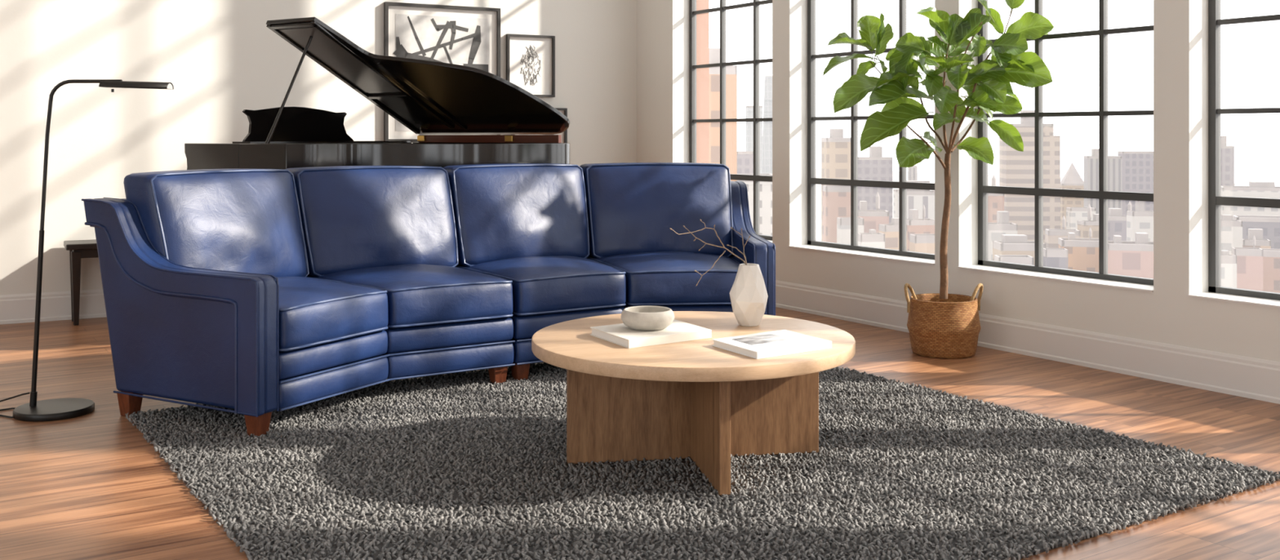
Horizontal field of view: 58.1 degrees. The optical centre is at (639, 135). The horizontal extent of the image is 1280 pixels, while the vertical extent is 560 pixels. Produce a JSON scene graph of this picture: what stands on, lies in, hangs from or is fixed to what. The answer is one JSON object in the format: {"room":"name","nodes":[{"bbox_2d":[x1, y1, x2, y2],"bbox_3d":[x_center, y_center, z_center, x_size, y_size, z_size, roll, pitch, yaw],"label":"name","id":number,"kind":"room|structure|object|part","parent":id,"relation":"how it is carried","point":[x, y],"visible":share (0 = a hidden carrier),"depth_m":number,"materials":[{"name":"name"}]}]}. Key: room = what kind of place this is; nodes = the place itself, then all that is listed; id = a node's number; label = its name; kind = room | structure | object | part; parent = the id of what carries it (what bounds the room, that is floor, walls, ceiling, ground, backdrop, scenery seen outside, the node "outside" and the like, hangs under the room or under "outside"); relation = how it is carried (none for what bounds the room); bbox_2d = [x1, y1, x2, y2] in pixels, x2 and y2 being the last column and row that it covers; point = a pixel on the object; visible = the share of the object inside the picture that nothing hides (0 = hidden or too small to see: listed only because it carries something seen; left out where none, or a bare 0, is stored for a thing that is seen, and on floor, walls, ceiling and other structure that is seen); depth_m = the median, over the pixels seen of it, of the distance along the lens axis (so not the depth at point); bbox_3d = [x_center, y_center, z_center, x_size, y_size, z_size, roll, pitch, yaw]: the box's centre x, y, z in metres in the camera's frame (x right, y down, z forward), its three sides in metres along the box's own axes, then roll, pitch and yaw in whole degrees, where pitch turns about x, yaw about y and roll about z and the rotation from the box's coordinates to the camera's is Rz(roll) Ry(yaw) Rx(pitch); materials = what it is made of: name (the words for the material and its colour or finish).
{"room":"living room","nodes":[
{"label":"living room","id":0,"kind":"room"},
{"bbox_2d":[0,0,636,295],"bbox_3d":[-3.827,-1.700,6.793,8.640,5.600,0.200,0,0,-29],"label":"wall","id":1,"kind":"structure","parent":0,"point":[221,60],"depth_m":7.17,"materials":[{"name":"white paint"}]},
{"bbox_2d":[0,288,106,324],"bbox_3d":[-3.694,1.016,6.740,8.421,0.168,0.022,0,0,-29],"label":"baseboard","id":2,"kind":"structure","parent":1,"relation":"attached to","point":[55,306],"depth_m":6.84,"materials":[{"name":"white paint"}]},
{"bbox_2d":[383,1,500,142],"bbox_3d":[-1.369,-0.431,8.031,0.839,0.954,0.034,0,0,-29],"label":"framed picture","id":3,"kind":"object","parent":1,"relation":"attached to","point":[465,36],"visible":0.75,"depth_m":8.02,"materials":[{"name":"white paper"}]},
{"bbox_2d":[395,13,489,131],"bbox_3d":[-1.371,-0.431,8.034,0.685,0.800,0.002,0,0,-29],"label":"print","id":4,"kind":"object","parent":3,"relation":"attached to","point":[460,39],"depth_m":8.04,"materials":[{"name":"grey paper"}]},
{"bbox_2d":[506,33,555,97],"bbox_3d":[-0.792,-0.506,8.354,0.374,0.448,0.034,0,0,-29],"label":"framed picture","id":5,"kind":"object","parent":1,"relation":"attached to","point":[530,59],"visible":1,"depth_m":8.36,"materials":[{"name":"white paper"}]},
{"bbox_2d":[555,107,567,142],"bbox_3d":[-0.732,0.106,8.387,0.432,0.618,0.034,0,0,-29],"label":"framed picture","id":6,"kind":"object","parent":1,"relation":"attached to","point":[563,110],"visible":0.14,"depth_m":8.48,"materials":[{"name":"white paper"}]},
{"bbox_2d":[0,306,1279,559],"bbox_3d":[-0.831,1.150,2.365,8.800,0.100,11.667,0,0,-33],"label":"floor","id":7,"kind":"structure","parent":0,"point":[89,486],"depth_m":4.10,"materials":[{"name":"brown wood"}]},
{"bbox_2d":[63,239,98,325],"bbox_3d":[-3.014,0.863,6.932,0.800,0.475,0.280,0,0,-29],"label":"piano bench","id":8,"kind":"object","parent":7,"relation":"on","point":[78,249],"visible":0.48,"depth_m":6.67,"materials":[{"name":"black wood"}]},
{"bbox_3d":[-3.357,0.886,6.838,0.052,0.428,0.052,0,0,-29],"label":"leg","id":9,"kind":"part","parent":8,"relation":"part of","materials":[{"name":"black wood"}]},
{"bbox_3d":[-3.274,0.886,6.689,0.052,0.428,0.052,0,0,-29],"label":"leg","id":10,"kind":"part","parent":8,"relation":"part of","materials":[{"name":"black wood"}]},
{"bbox_3d":[-3.014,0.642,6.932,0.800,0.034,0.280,0,0,-29],"label":"seat","id":11,"kind":"part","parent":8,"relation":"part of","materials":[{"name":"black wood"}]},
{"bbox_2d":[0,79,173,422],"bbox_3d":[-2.254,0.440,4.590,0.764,1.326,0.290,0,0,-14],"label":"floor lamp","id":12,"kind":"object","parent":7,"relation":"on","point":[56,409],"visible":1,"depth_m":4.57,"materials":[{"name":"black metal"}]},
{"bbox_3d":[-2.518,1.060,4.546,0.191,0.085,0.188,0,0,-33],"label":"power cord","id":13,"kind":"part","parent":12,"relation":"part of","materials":[{"name":"black metal"}]},
{"bbox_3d":[-2.219,0.077,4.572,0.324,0.599,0.014,0,0,0],"label":"arm","id":14,"kind":"part","parent":12,"relation":"part of","materials":[{"name":"black metal"}]},
{"bbox_3d":[-1.999,-0.202,4.572,0.270,0.034,0.068,0,0,0],"label":"lamp shade","id":15,"kind":"part","parent":12,"relation":"part of","materials":[{"name":"black metal"}]},
{"bbox_2d":[167,83,173,88],"bbox_3d":[-1.881,-0.197,4.572,0.031,0.023,0.060,0,0,0],"label":"diffuser","id":16,"kind":"object","parent":12,"relation":"attached to","point":[170,86],"depth_m":4.58,"materials":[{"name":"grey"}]},
{"bbox_2d":[81,165,515,435],"bbox_3d":[-1.384,0.623,4.988,1.147,0.955,1.713,0,0,42],"label":"sectional sofa","id":17,"kind":"object","parent":7,"relation":"on","point":[255,293],"visible":1,"depth_m":4.64,"materials":[{"name":"blue leather"}]},
{"bbox_3d":[-2.006,1.053,4.534,0.071,0.094,0.071,0,0,28],"label":"leg","id":18,"kind":"part","parent":17,"relation":"part of","materials":[{"name":"brown wood"}]},
{"bbox_3d":[-1.767,0.631,4.426,0.967,0.758,0.074,0,0,28],"label":"arm","id":19,"kind":"part","parent":17,"relation":"part of","materials":[{"name":"blue leather"}]},
{"bbox_2d":[123,168,306,276],"bbox_3d":[-1.750,0.391,4.913,0.358,0.491,0.811,0,0,28],"label":"cushion","id":20,"kind":"object","parent":17,"relation":"on","point":[253,220],"depth_m":4.73,"materials":[{"name":"blue leather"}]},
{"bbox_3d":[-1.394,1.049,4.204,0.071,0.086,0.071,0,0,28],"label":"leg","id":21,"kind":"part","parent":17,"relation":"part of","materials":[{"name":"brown wood"}]},
{"bbox_2d":[275,276,387,348],"bbox_3d":[-1.437,0.693,4.728,0.732,0.198,0.751,0,0,29],"label":"seat cushion","id":22,"kind":"object","parent":17,"relation":"on","point":[311,312],"depth_m":4.50,"materials":[{"name":"blue leather"}]},
{"bbox_2d":[284,165,456,275],"bbox_3d":[-1.265,0.391,5.442,0.789,0.491,0.364,0,0,-33],"label":"cushion","id":23,"kind":"object","parent":17,"relation":"on","point":[344,219],"depth_m":5.31,"materials":[{"name":"blue leather"}]},
{"bbox_2d":[306,263,512,325],"bbox_3d":[-1.053,0.693,5.151,0.735,0.199,0.728,0,0,-33],"label":"seat cushion","id":24,"kind":"object","parent":17,"relation":"on","point":[409,294],"depth_m":4.94,"materials":[{"name":"blue leather"}]},
{"bbox_3d":[-0.629,1.049,5.098,0.071,0.086,0.071,0,0,-33],"label":"leg","id":25,"kind":"part","parent":17,"relation":"part of","materials":[{"name":"brown wood"}]},
{"bbox_2d":[184,17,569,169],"bbox_3d":[-1.410,0.241,6.444,1.725,1.717,1.349,0,0,31],"label":"grand piano","id":26,"kind":"object","parent":7,"relation":"on","point":[460,114],"visible":0.63,"depth_m":6.32,"materials":[{"name":"black paint"}]},
{"bbox_2d":[232,140,410,143],"bbox_3d":[-1.809,0.038,6.678,0.140,0.012,1.240,0,0,31],"label":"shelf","id":27,"kind":"object","parent":26,"relation":"attached to","point":[243,141],"depth_m":6.57,"materials":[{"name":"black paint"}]},
{"bbox_3d":[-1.650,-0.411,6.388,0.290,0.318,0.648,0,0,31],"label":"lid flap panel","id":28,"kind":"part","parent":26,"relation":"part of","materials":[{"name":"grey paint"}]},
{"bbox_3d":[-1.165,-0.312,6.371,1.220,0.611,1.222,0,0,31],"label":"lid","id":29,"kind":"part","parent":26,"relation":"part of","materials":[{"name":"black paint"}]},
{"bbox_3d":[-0.913,0.018,6.887,1.060,0.047,0.030,0,0,31],"label":"hinge rail","id":30,"kind":"part","parent":26,"relation":"part of","materials":[{"name":"brown wood"}]},
{"bbox_2d":[442,162,775,380],"bbox_3d":[-0.134,0.623,5.806,1.713,0.955,1.147,0,0,-18],"label":"sectional sofa","id":31,"kind":"object","parent":7,"relation":"on","point":[573,242],"visible":0.76,"depth_m":5.72,"materials":[{"name":"blue leather"}]},
{"bbox_2d":[442,163,587,266],"bbox_3d":[-0.598,0.391,5.879,0.789,0.491,0.362,0,0,-33],"label":"cushion","id":32,"kind":"object","parent":31,"relation":"on","point":[503,211],"depth_m":5.74,"materials":[{"name":"blue leather"}]},
{"bbox_3d":[-0.537,1.049,5.158,0.071,0.086,0.071,0,0,-33],"label":"leg","id":33,"kind":"part","parent":31,"relation":"part of","materials":[{"name":"brown wood"}]},
{"bbox_2d":[457,255,626,313],"bbox_3d":[-0.415,0.692,5.567,0.735,0.199,0.729,0,0,-33],"label":"seat cushion","id":34,"kind":"object","parent":31,"relation":"on","point":[541,284],"depth_m":5.29,"materials":[{"name":"blue leather"}]},
{"bbox_2d":[579,162,731,257],"bbox_3d":[0.081,0.391,6.112,0.811,0.491,0.356,0,0,-5],"label":"cushion","id":35,"kind":"object","parent":31,"relation":"on","point":[631,209],"depth_m":6.00,"materials":[{"name":"blue leather"}]},
{"bbox_2d":[590,251,739,303],"bbox_3d":[0.125,0.692,5.751,0.751,0.200,0.729,0,0,-5],"label":"seat cushion","id":36,"kind":"object","parent":31,"relation":"on","point":[651,277],"depth_m":5.41,"materials":[{"name":"blue leather"}]},
{"bbox_3d":[0.535,0.631,5.932,0.074,0.758,0.967,0,0,-5],"label":"arm","id":37,"kind":"part","parent":31,"relation":"part of","materials":[{"name":"blue leather"}]},
{"bbox_2d":[124,362,1279,559],"bbox_3d":[0.032,1.089,4.095,2.999,0.022,2.951,0,0,-33],"label":"shag rug","id":38,"kind":"object","parent":7,"relation":"on","point":[464,465],"visible":0.68,"depth_m":3.62,"materials":[{"name":"grey carpet"}]},
{"bbox_2d":[531,311,855,495],"bbox_3d":[0.178,0.883,3.905,1.086,0.414,1.086,0,0,-33],"label":"coffee table","id":39,"kind":"object","parent":38,"relation":"on","point":[700,401],"visible":0.88,"depth_m":3.84,"materials":[{"name":"brown wood"}]},
{"bbox_2d":[590,319,711,348],"bbox_3d":[0.035,0.662,3.875,0.358,0.028,0.289,0,0,-33],"label":"book","id":40,"kind":"object","parent":39,"relation":"on","point":[621,335],"visible":0.92,"depth_m":3.79,"materials":[{"name":"white paper"}]},
{"bbox_2d":[621,306,674,330],"bbox_3d":[0.026,0.616,3.875,0.181,0.064,0.181,0,0,-33],"label":"bowl","id":41,"kind":"object","parent":40,"relation":"on","point":[635,317],"visible":1,"depth_m":3.81,"materials":[{"name":"white ceramic"}]},
{"bbox_3d":[0.184,0.905,3.906,0.866,0.369,0.036,0,0,-9],"label":"panel","id":42,"kind":"part","parent":39,"relation":"part of","materials":[{"name":"brown wood"}]},
{"bbox_3d":[0.188,0.905,3.895,0.036,0.369,0.822,0,0,-10],"label":"panel","id":43,"kind":"part","parent":39,"relation":"part of","materials":[{"name":"brown wood"}]},
{"bbox_2d":[729,263,768,326],"bbox_3d":[0.387,0.568,4.111,0.130,0.217,0.125,0,0,-24],"label":"vase","id":44,"kind":"object","parent":39,"relation":"on","point":[748,295],"visible":1,"depth_m":4.07,"materials":[{"name":"white ceramic"}]},
{"bbox_2d":[670,219,750,285],"bbox_3d":[0.239,0.439,4.066,0.346,0.298,0.137,0,0,-33],"label":"branch","id":45,"kind":"object","parent":44,"relation":"in","point":[723,246],"visible":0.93,"depth_m":4.07,"materials":[{"name":"brown plant"}]},
{"bbox_3d":[0.246,0.452,4.034,0.325,0.269,0.015,0,0,-30],"label":"stem","id":46,"kind":"part","parent":45,"relation":"part of","materials":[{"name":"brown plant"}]},
{"bbox_2d":[711,329,831,359],"bbox_3d":[0.421,0.665,3.685,0.333,0.023,0.264,0,0,-33],"label":"book","id":47,"kind":"object","parent":39,"relation":"on","point":[782,342],"visible":1,"depth_m":3.64,"materials":[{"name":"white paper"}]},
{"bbox_2d":[731,333,791,345],"bbox_3d":[0.391,0.654,3.699,0.178,0.001,0.122,0,0,-33],"label":"photograph","id":48,"kind":"object","parent":47,"relation":"on","point":[759,339],"depth_m":3.70},
{"bbox_2d":[904,283,982,359],"bbox_3d":[1.534,0.922,5.820,0.376,0.356,0.362,0,0,-33],"label":"woven basket","id":49,"kind":"object","parent":7,"relation":"on","point":[950,327],"visible":1,"depth_m":5.68,"materials":[{"name":"wicker"}]},
{"bbox_3d":[1.366,0.816,5.825,0.039,0.143,0.105,0,0,37],"label":"handle","id":50,"kind":"part","parent":49,"relation":"part of","materials":[{"name":"wicker"}]},
{"bbox_2d":[822,0,1053,298],"bbox_3d":[1.516,0.059,5.847,1.198,1.713,0.543,0,0,-3],"label":"fiddle leaf fig","id":51,"kind":"object","parent":49,"relation":"in","point":[987,85],"visible":0.99,"depth_m":5.75,"materials":[{"name":"green plant"}]},
{"bbox_3d":[1.701,0.816,5.814,0.038,0.143,0.106,0,0,42],"label":"handle","id":52,"kind":"part","parent":49,"relation":"part of","materials":[{"name":"wicker"}]},
{"bbox_2d":[696,0,709,163],"bbox_3d":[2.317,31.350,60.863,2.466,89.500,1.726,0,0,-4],"label":"building","id":53,"kind":"structure","parent":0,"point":[702,20],"depth_m":60.06,"materials":[{"name":"brick"}]},
{"bbox_2d":[636,0,1279,362],"bbox_3d":[2.768,-1.700,4.720,0.200,5.600,11.667,0,0,-33],"label":"wall","id":54,"kind":"structure","parent":0,"point":[1166,314],"depth_m":5.97,"materials":[{"name":"greige painted plaster"}]},
{"bbox_2d":[688,0,772,239],"bbox_3d":[0.690,-1.704,8.022,0.041,4.813,1.130,0,0,-33],"label":"window","id":55,"kind":"structure","parent":54,"relation":"in","point":[756,177],"depth_m":8.16,"materials":[{"name":"grey metal"}]},
{"bbox_2d":[788,244,934,265],"bbox_3d":[1.341,0.703,6.847,0.167,0.008,1.210,0,0,-33],"label":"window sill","id":56,"kind":"structure","parent":54,"relation":"attached to","point":[887,256],"depth_m":6.79,"materials":[{"name":"white paint"}]},
{"bbox_2d":[807,0,934,259],"bbox_3d":[1.423,-1.704,6.901,0.041,4.813,1.210,0,0,-33],"label":"window","id":57,"kind":"structure","parent":54,"relation":"in","point":[854,182],"depth_m":7.06,"materials":[{"name":"grey metal"}]},
{"bbox_2d":[775,280,1279,404],"bbox_3d":[2.863,1.016,4.371,0.022,0.168,10.580,0,0,-33],"label":"baseboard","id":58,"kind":"structure","parent":54,"relation":"attached to","point":[1257,379],"depth_m":5.49,"materials":[{"name":"white paint"}]},
{"bbox_2d":[957,264,1153,292],"bbox_3d":[2.075,0.703,5.726,0.167,0.008,1.130,0,0,-33],"label":"trim","id":59,"kind":"structure","parent":54,"relation":"attached to","point":[1110,283],"depth_m":5.66,"materials":[{"name":"white paint"}]},
{"bbox_2d":[977,0,1153,285],"bbox_3d":[2.157,-1.704,5.779,0.041,4.813,1.130,0,0,-33],"label":"window","id":60,"kind":"structure","parent":54,"relation":"in","point":[1038,191],"depth_m":5.78,"materials":[{"name":"grey metal"}]},
{"bbox_2d":[1187,292,1279,307],"bbox_3d":[2.787,0.703,4.638,0.167,0.008,1.130,0,0,-33],"label":"trim","id":61,"kind":"structure","parent":54,"relation":"attached to","point":[1211,295],"depth_m":4.93,"materials":[{"name":"white paint"}]},
{"bbox_2d":[1208,0,1279,300],"bbox_3d":[2.869,-1.704,4.692,0.041,4.813,1.130,0,0,-33],"label":"window","id":62,"kind":"structure","parent":54,"relation":"in","point":[1215,200],"depth_m":5.13,"materials":[{"name":"grey metal"}]},
{"label":"outside","id":63,"kind":"structure","parent":0,"visible":0},
{"bbox_2d":[815,168,1279,240],"bbox_3d":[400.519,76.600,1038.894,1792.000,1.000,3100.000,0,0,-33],"label":"ground","id":64,"kind":"structure","parent":63,"point":[930,176],"depth_m":1781.24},
{"bbox_2d":[709,48,737,181],"bbox_3d":[8.342,33.083,131.664,4.753,86.033,3.327,0,0,-10],"label":"building","id":65,"kind":"structure","parent":64,"relation":"on","point":[714,53],"depth_m":130.27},
{"bbox_2d":[737,151,753,173],"bbox_3d":[37.800,40.933,422.199,6.283,70.333,4.398,0,0,-17],"label":"building","id":66,"kind":"structure","parent":64,"relation":"on","point":[744,158],"depth_m":420.10,"materials":[{"name":"grey concrete"}]},
{"bbox_2d":[746,106,762,173],"bbox_3d":[69.611,28.994,703.166,9.046,94.211,6.332,0,0,-6],"label":"building","id":67,"kind":"structure","parent":64,"relation":"on","point":[749,109],"depth_m":699.93,"materials":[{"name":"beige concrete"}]},
{"bbox_2d":[737,173,772,235],"bbox_3d":[15.678,40.950,173.002,8.576,70.300,6.003,0,0,0],"label":"building","id":68,"kind":"structure","parent":64,"relation":"on","point":[766,187],"depth_m":169.98,"materials":[{"name":"white concrete"}]},
{"bbox_2d":[760,75,772,173],"bbox_3d":[69.922,21.861,624.333,12.381,108.478,8.666,0,0,1],"label":"building","id":69,"kind":"structure","parent":64,"relation":"on","point":[766,148],"depth_m":622.08,"materials":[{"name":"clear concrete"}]},
{"bbox_2d":[821,128,850,241],"bbox_3d":[45.067,37.272,262.278,6.508,77.656,4.555,0,0,-6],"label":"building","id":70,"kind":"structure","parent":64,"relation":"on","point":[835,149],"depth_m":260.08,"materials":[{"name":"beige concrete"}]},
{"bbox_2d":[822,185,850,243],"bbox_3d":[34.889,42.439,201.828,5.222,67.322,3.656,0,0,0],"label":"building","id":71,"kind":"structure","parent":64,"relation":"on","point":[836,198],"depth_m":200.00,"materials":[{"name":"beige concrete"}]},
{"bbox_2d":[836,217,863,244],"bbox_3d":[31.261,44.161,171.233,3.522,63.878,2.465,0,0,-2],"label":"building","id":72,"kind":"structure","parent":64,"relation":"on","point":[843,224],"depth_m":169.98,"materials":[{"name":"white concrete"}]},
{"bbox_2d":[857,229,884,248],"bbox_3d":[30.208,44.217,151.123,3.208,63.767,2.246,0,0,-7],"label":"building","id":73,"kind":"structure","parent":64,"relation":"on","point":[872,238],"depth_m":150.08,"materials":[{"name":"white concrete"}]},
{"bbox_2d":[857,191,888,232],"bbox_3d":[48.667,43.950,242.317,6.620,64.300,4.634,0,0,3],"label":"building","id":74,"kind":"structure","parent":64,"relation":"on","point":[872,218],"depth_m":240.07,"materials":[{"name":"concrete"}]},
{"bbox_3d":[49.988,14.300,242.237,0.794,5.000,0.794,0,0,3],"label":"water tank","id":75,"kind":"part","parent":74,"relation":"part of","materials":[{"name":"white"}]},
{"bbox_2d":[857,146,892,223],"bbox_3d":[87.672,40.089,434.613,13.181,72.022,9.227,0,0,0],"label":"building","id":76,"kind":"structure","parent":64,"relation":"on","point":[875,166],"depth_m":430.06,"materials":[{"name":"grey concrete"}]},
{"bbox_2d":[878,217,906,250],"bbox_3d":[39.800,44.550,181.286,3.674,63.100,2.572,0,0,-11],"label":"building","id":77,"kind":"structure","parent":64,"relation":"on","point":[891,231],"depth_m":179.98,"materials":[{"name":"beige concrete"}]},
{"bbox_2d":[893,189,898,217],"bbox_3d":[118.733,50.261,522.257,6.449,51.678,4.514,0,0,-5],"label":"building","id":78,"kind":"structure","parent":64,"relation":"on","point":[895,191],"depth_m":520.53,"materials":[{"name":"white concrete"}]},
{"bbox_2d":[907,165,917,180],"bbox_3d":[142.333,45.883,601.381,3.945,60.433,2.762,0,0,-7],"label":"building","id":79,"kind":"structure","parent":64,"relation":"on","point":[913,171],"depth_m":600.15,"materials":[{"name":"grey concrete"}]},
{"bbox_2d":[897,180,934,219],"bbox_3d":[80.483,44.575,333.726,10.646,63.050,7.452,0,0,8],"label":"building","id":80,"kind":"structure","parent":64,"relation":"on","point":[916,199],"depth_m":330.06,"materials":[{"name":"white concrete"}]},
{"bbox_2d":[906,204,934,251],"bbox_3d":[56.350,44.994,232.163,6.182,62.211,4.327,0,0,-10],"label":"building","id":81,"kind":"structure","parent":64,"relation":"on","point":[915,225],"depth_m":230.14,"materials":[{"name":"beige concrete"}]},
{"bbox_3d":[57.262,15.889,232.331,0.494,4.000,0.494,0,0,-10],"label":"water tank","id":82,"kind":"part","parent":81,"relation":"part of","materials":[{"name":"white"}]},
{"bbox_2d":[909,233,934,253],"bbox_3d":[37.500,44.550,151.249,3.567,63.100,2.497,0,0,-4],"label":"building","id":83,"kind":"structure","parent":64,"relation":"on","point":[924,243],"depth_m":150.01,"materials":[{"name":"beige concrete"}]},
{"bbox_2d":[987,174,1004,222],"bbox_3d":[101.383,43.667,332.240,6.401,64.867,4.481,0,0,9],"label":"building","id":84,"kind":"structure","parent":64,"relation":"on","point":[995,201],"depth_m":329.98,"materials":[{"name":"beige concrete"}]},
{"bbox_3d":[102.016,14.233,332.140,1.280,6.000,1.280,0,0,9],"label":"water tank","id":85,"kind":"part","parent":84,"relation":"part of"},
{"bbox_2d":[987,211,1017,260],"bbox_3d":[59.639,44.361,191.907,5.448,63.478,3.814,0,0,5],"label":"building","id":86,"kind":"structure","parent":64,"relation":"on","point":[1002,226],"depth_m":190.14,"materials":[{"name":"grey concrete"}]},
{"bbox_2d":[994,254,1034,265],"bbox_3d":[42.611,44.917,131.343,3.838,62.367,2.687,0,0,5],"label":"building","id":87,"kind":"structure","parent":64,"relation":"on","point":[1018,259],"depth_m":130.08,"materials":[{"name":"white concrete"}]},
{"bbox_2d":[992,234,1045,260],"bbox_3d":[53.333,45.050,162.156,6.161,62.100,4.313,0,0,2],"label":"building","id":88,"kind":"structure","parent":64,"relation":"on","point":[1010,244],"depth_m":160.11,"materials":[{"name":"white concrete"}]},
{"bbox_2d":[999,110,1060,243],"bbox_3d":[144.200,33.338,426.686,19.104,85.524,13.373,0,0,7],"label":"building","id":89,"kind":"structure","parent":64,"relation":"on","point":[1016,168],"depth_m":420.40,"materials":[{"name":"beige concrete"}]},
{"bbox_2d":[1043,248,1067,269],"bbox_3d":[54.417,45.467,150.982,2.805,61.267,1.963,0,0,7],"label":"building","id":90,"kind":"structure","parent":64,"relation":"on","point":[1052,257],"depth_m":150.05,"materials":[{"name":"white concrete"}]},
{"bbox_2d":[1044,215,1079,248],"bbox_3d":[88.800,46.450,242.204,6.299,59.300,4.409,0,0,11],"label":"building","id":91,"kind":"structure","parent":64,"relation":"on","point":[1051,235],"depth_m":240.48,"materials":[{"name":"grey concrete"}]},
{"bbox_3d":[89.109,18.800,242.145,0.630,4.000,0.630,0,0,11],"label":"water tank","id":92,"kind":"part","parent":91,"relation":"part of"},
{"bbox_2d":[1060,162,1084,229],"bbox_3d":[226.667,45.050,604.131,11.804,62.100,8.263,0,0,8],"label":"building","id":93,"kind":"structure","parent":64,"relation":"on","point":[1072,180],"depth_m":600.73,"materials":[{"name":"grey concrete"}]},
{"bbox_2d":[1057,226,1098,272],"bbox_3d":[72.150,45.492,187.513,7.181,61.217,5.027,0,0,13],"label":"building","id":94,"kind":"structure","parent":64,"relation":"on","point":[1082,253],"depth_m":185.28,"materials":[{"name":"beige concrete"}]},
{"bbox_3d":[73.198,16.383,187.266,0.431,3.000,0.431,0,0,13],"label":"water tank","id":95,"kind":"part","parent":94,"relation":"part of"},
{"bbox_2d":[1066,207,1096,229],"bbox_3d":[154.222,50.661,402.975,8.501,50.878,5.951,0,0,6],"label":"building","id":96,"kind":"structure","parent":64,"relation":"on","point":[1073,215],"depth_m":400.27,"materials":[{"name":"grey concrete"}]},
{"bbox_2d":[1077,204,1098,238],"bbox_3d":[130.717,47.883,332.464,7.041,56.433,4.929,0,0,-2],"label":"building","id":97,"kind":"structure","parent":64,"relation":"on","point":[1083,226],"depth_m":330.46,"materials":[{"name":"beige concrete"}]},
{"bbox_3d":[129.661,22.667,332.422,0.986,6.000,0.986,0,0,-2],"label":"water tank","id":98,"kind":"part","parent":97,"relation":"part of","materials":[{"name":"white"}]},
{"bbox_2d":[1084,148,1121,215],"bbox_3d":[194.667,40.850,484.724,13.498,70.500,9.448,0,0,12],"label":"building","id":99,"kind":"structure","parent":64,"relation":"on","point":[1091,162],"depth_m":480.70,"materials":[{"name":"grey concrete"}]},
{"bbox_2d":[1107,201,1131,240],"bbox_3d":[126.500,46.633,303.173,9.067,58.933,6.347,0,0,9],"label":"building","id":100,"kind":"structure","parent":64,"relation":"on","point":[1117,223],"depth_m":300.45,"materials":[{"name":"grey concrete"}]},
{"bbox_3d":[128.740,19.667,302.824,0.907,5.000,0.907,0,0,9],"label":"water tank","id":101,"kind":"part","parent":100,"relation":"part of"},
{"bbox_2d":[1107,232,1153,278],"bbox_3d":[75.736,45.550,177.690,7.687,61.100,5.381,0,0,15],"label":"building","id":102,"kind":"structure","parent":64,"relation":"on","point":[1126,258],"depth_m":175.34,"materials":[{"name":"pink concrete"}]},
{"bbox_2d":[1117,151,1153,215],"bbox_3d":[235.200,41.750,545.233,14.951,68.700,10.466,0,0,12],"label":"building","id":103,"kind":"structure","parent":64,"relation":"on","point":[1137,166],"depth_m":540.34,"materials":[{"name":"grey concrete"}]},
{"bbox_2d":[1126,200,1153,241],"bbox_3d":[114.328,45.150,262.018,5.766,61.900,4.036,0,0,4],"label":"building","id":104,"kind":"structure","parent":64,"relation":"on","point":[1139,220],"depth_m":260.14,"materials":[{"name":"grey concrete"}]},
{"bbox_2d":[1221,136,1234,186],"bbox_3d":[234.472,38.106,462.119,6.055,75.989,4.238,0,0,13],"label":"building","id":105,"kind":"structure","parent":64,"relation":"on","point":[1227,152],"depth_m":460.04,"materials":[{"name":"grey concrete"}]},
{"bbox_2d":[1221,250,1236,288],"bbox_3d":[71.244,45.078,140.899,2.568,62.044,1.798,0,0,-1],"label":"building","id":106,"kind":"structure","parent":64,"relation":"on","point":[1228,261],"depth_m":140.00,"materials":[{"name":"white concrete"}]},
{"bbox_2d":[1221,214,1242,254],"bbox_3d":[107.567,45.333,211.720,4.914,61.533,3.440,0,0,13],"label":"building","id":107,"kind":"structure","parent":64,"relation":"on","point":[1231,229],"depth_m":209.95,"materials":[{"name":"white concrete"}]},
{"bbox_2d":[1231,235,1262,290],"bbox_3d":[90.289,45.428,171.315,3.756,61.344,2.629,0,0,18],"label":"building","id":108,"kind":"structure","parent":64,"relation":"on","point":[1249,260],"depth_m":170.07,"materials":[{"name":"pink concrete"}]},
{"bbox_3d":[91.182,16.256,171.025,0.376,3.000,0.376,0,0,18],"label":"water tank","id":109,"kind":"part","parent":108,"relation":"part of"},
{"bbox_2d":[1221,147,1279,216],"bbox_3d":[233.872,40.322,438.067,23.048,71.556,16.134,0,0,24],"label":"building","id":110,"kind":"structure","parent":64,"relation":"on","point":[1263,189],"depth_m":432.48,"materials":[{"name":"grey concrete"}]},
{"bbox_2d":[1231,214,1279,248],"bbox_3d":[153.533,48.050,284.305,12.299,56.100,8.610,0,0,21],"label":"building","id":111,"kind":"structure","parent":64,"relation":"on","point":[1270,224],"depth_m":280.32,"materials":[{"name":"grey concrete"}]},
{"bbox_2d":[1242,228,1271,248],"bbox_3d":[115.742,46.822,216.602,4.578,58.556,3.205,0,0,19],"label":"building","id":112,"kind":"structure","parent":64,"relation":"on","point":[1260,242],"depth_m":215.67,"materials":[{"name":"grey concrete"}]},
{"bbox_2d":[1261,248,1279,293],"bbox_3d":[100.300,47.050,181.708,4.881,58.100,3.417,0,0,19],"label":"building","id":113,"kind":"structure","parent":64,"relation":"on","point":[1271,257],"depth_m":180.37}
]}

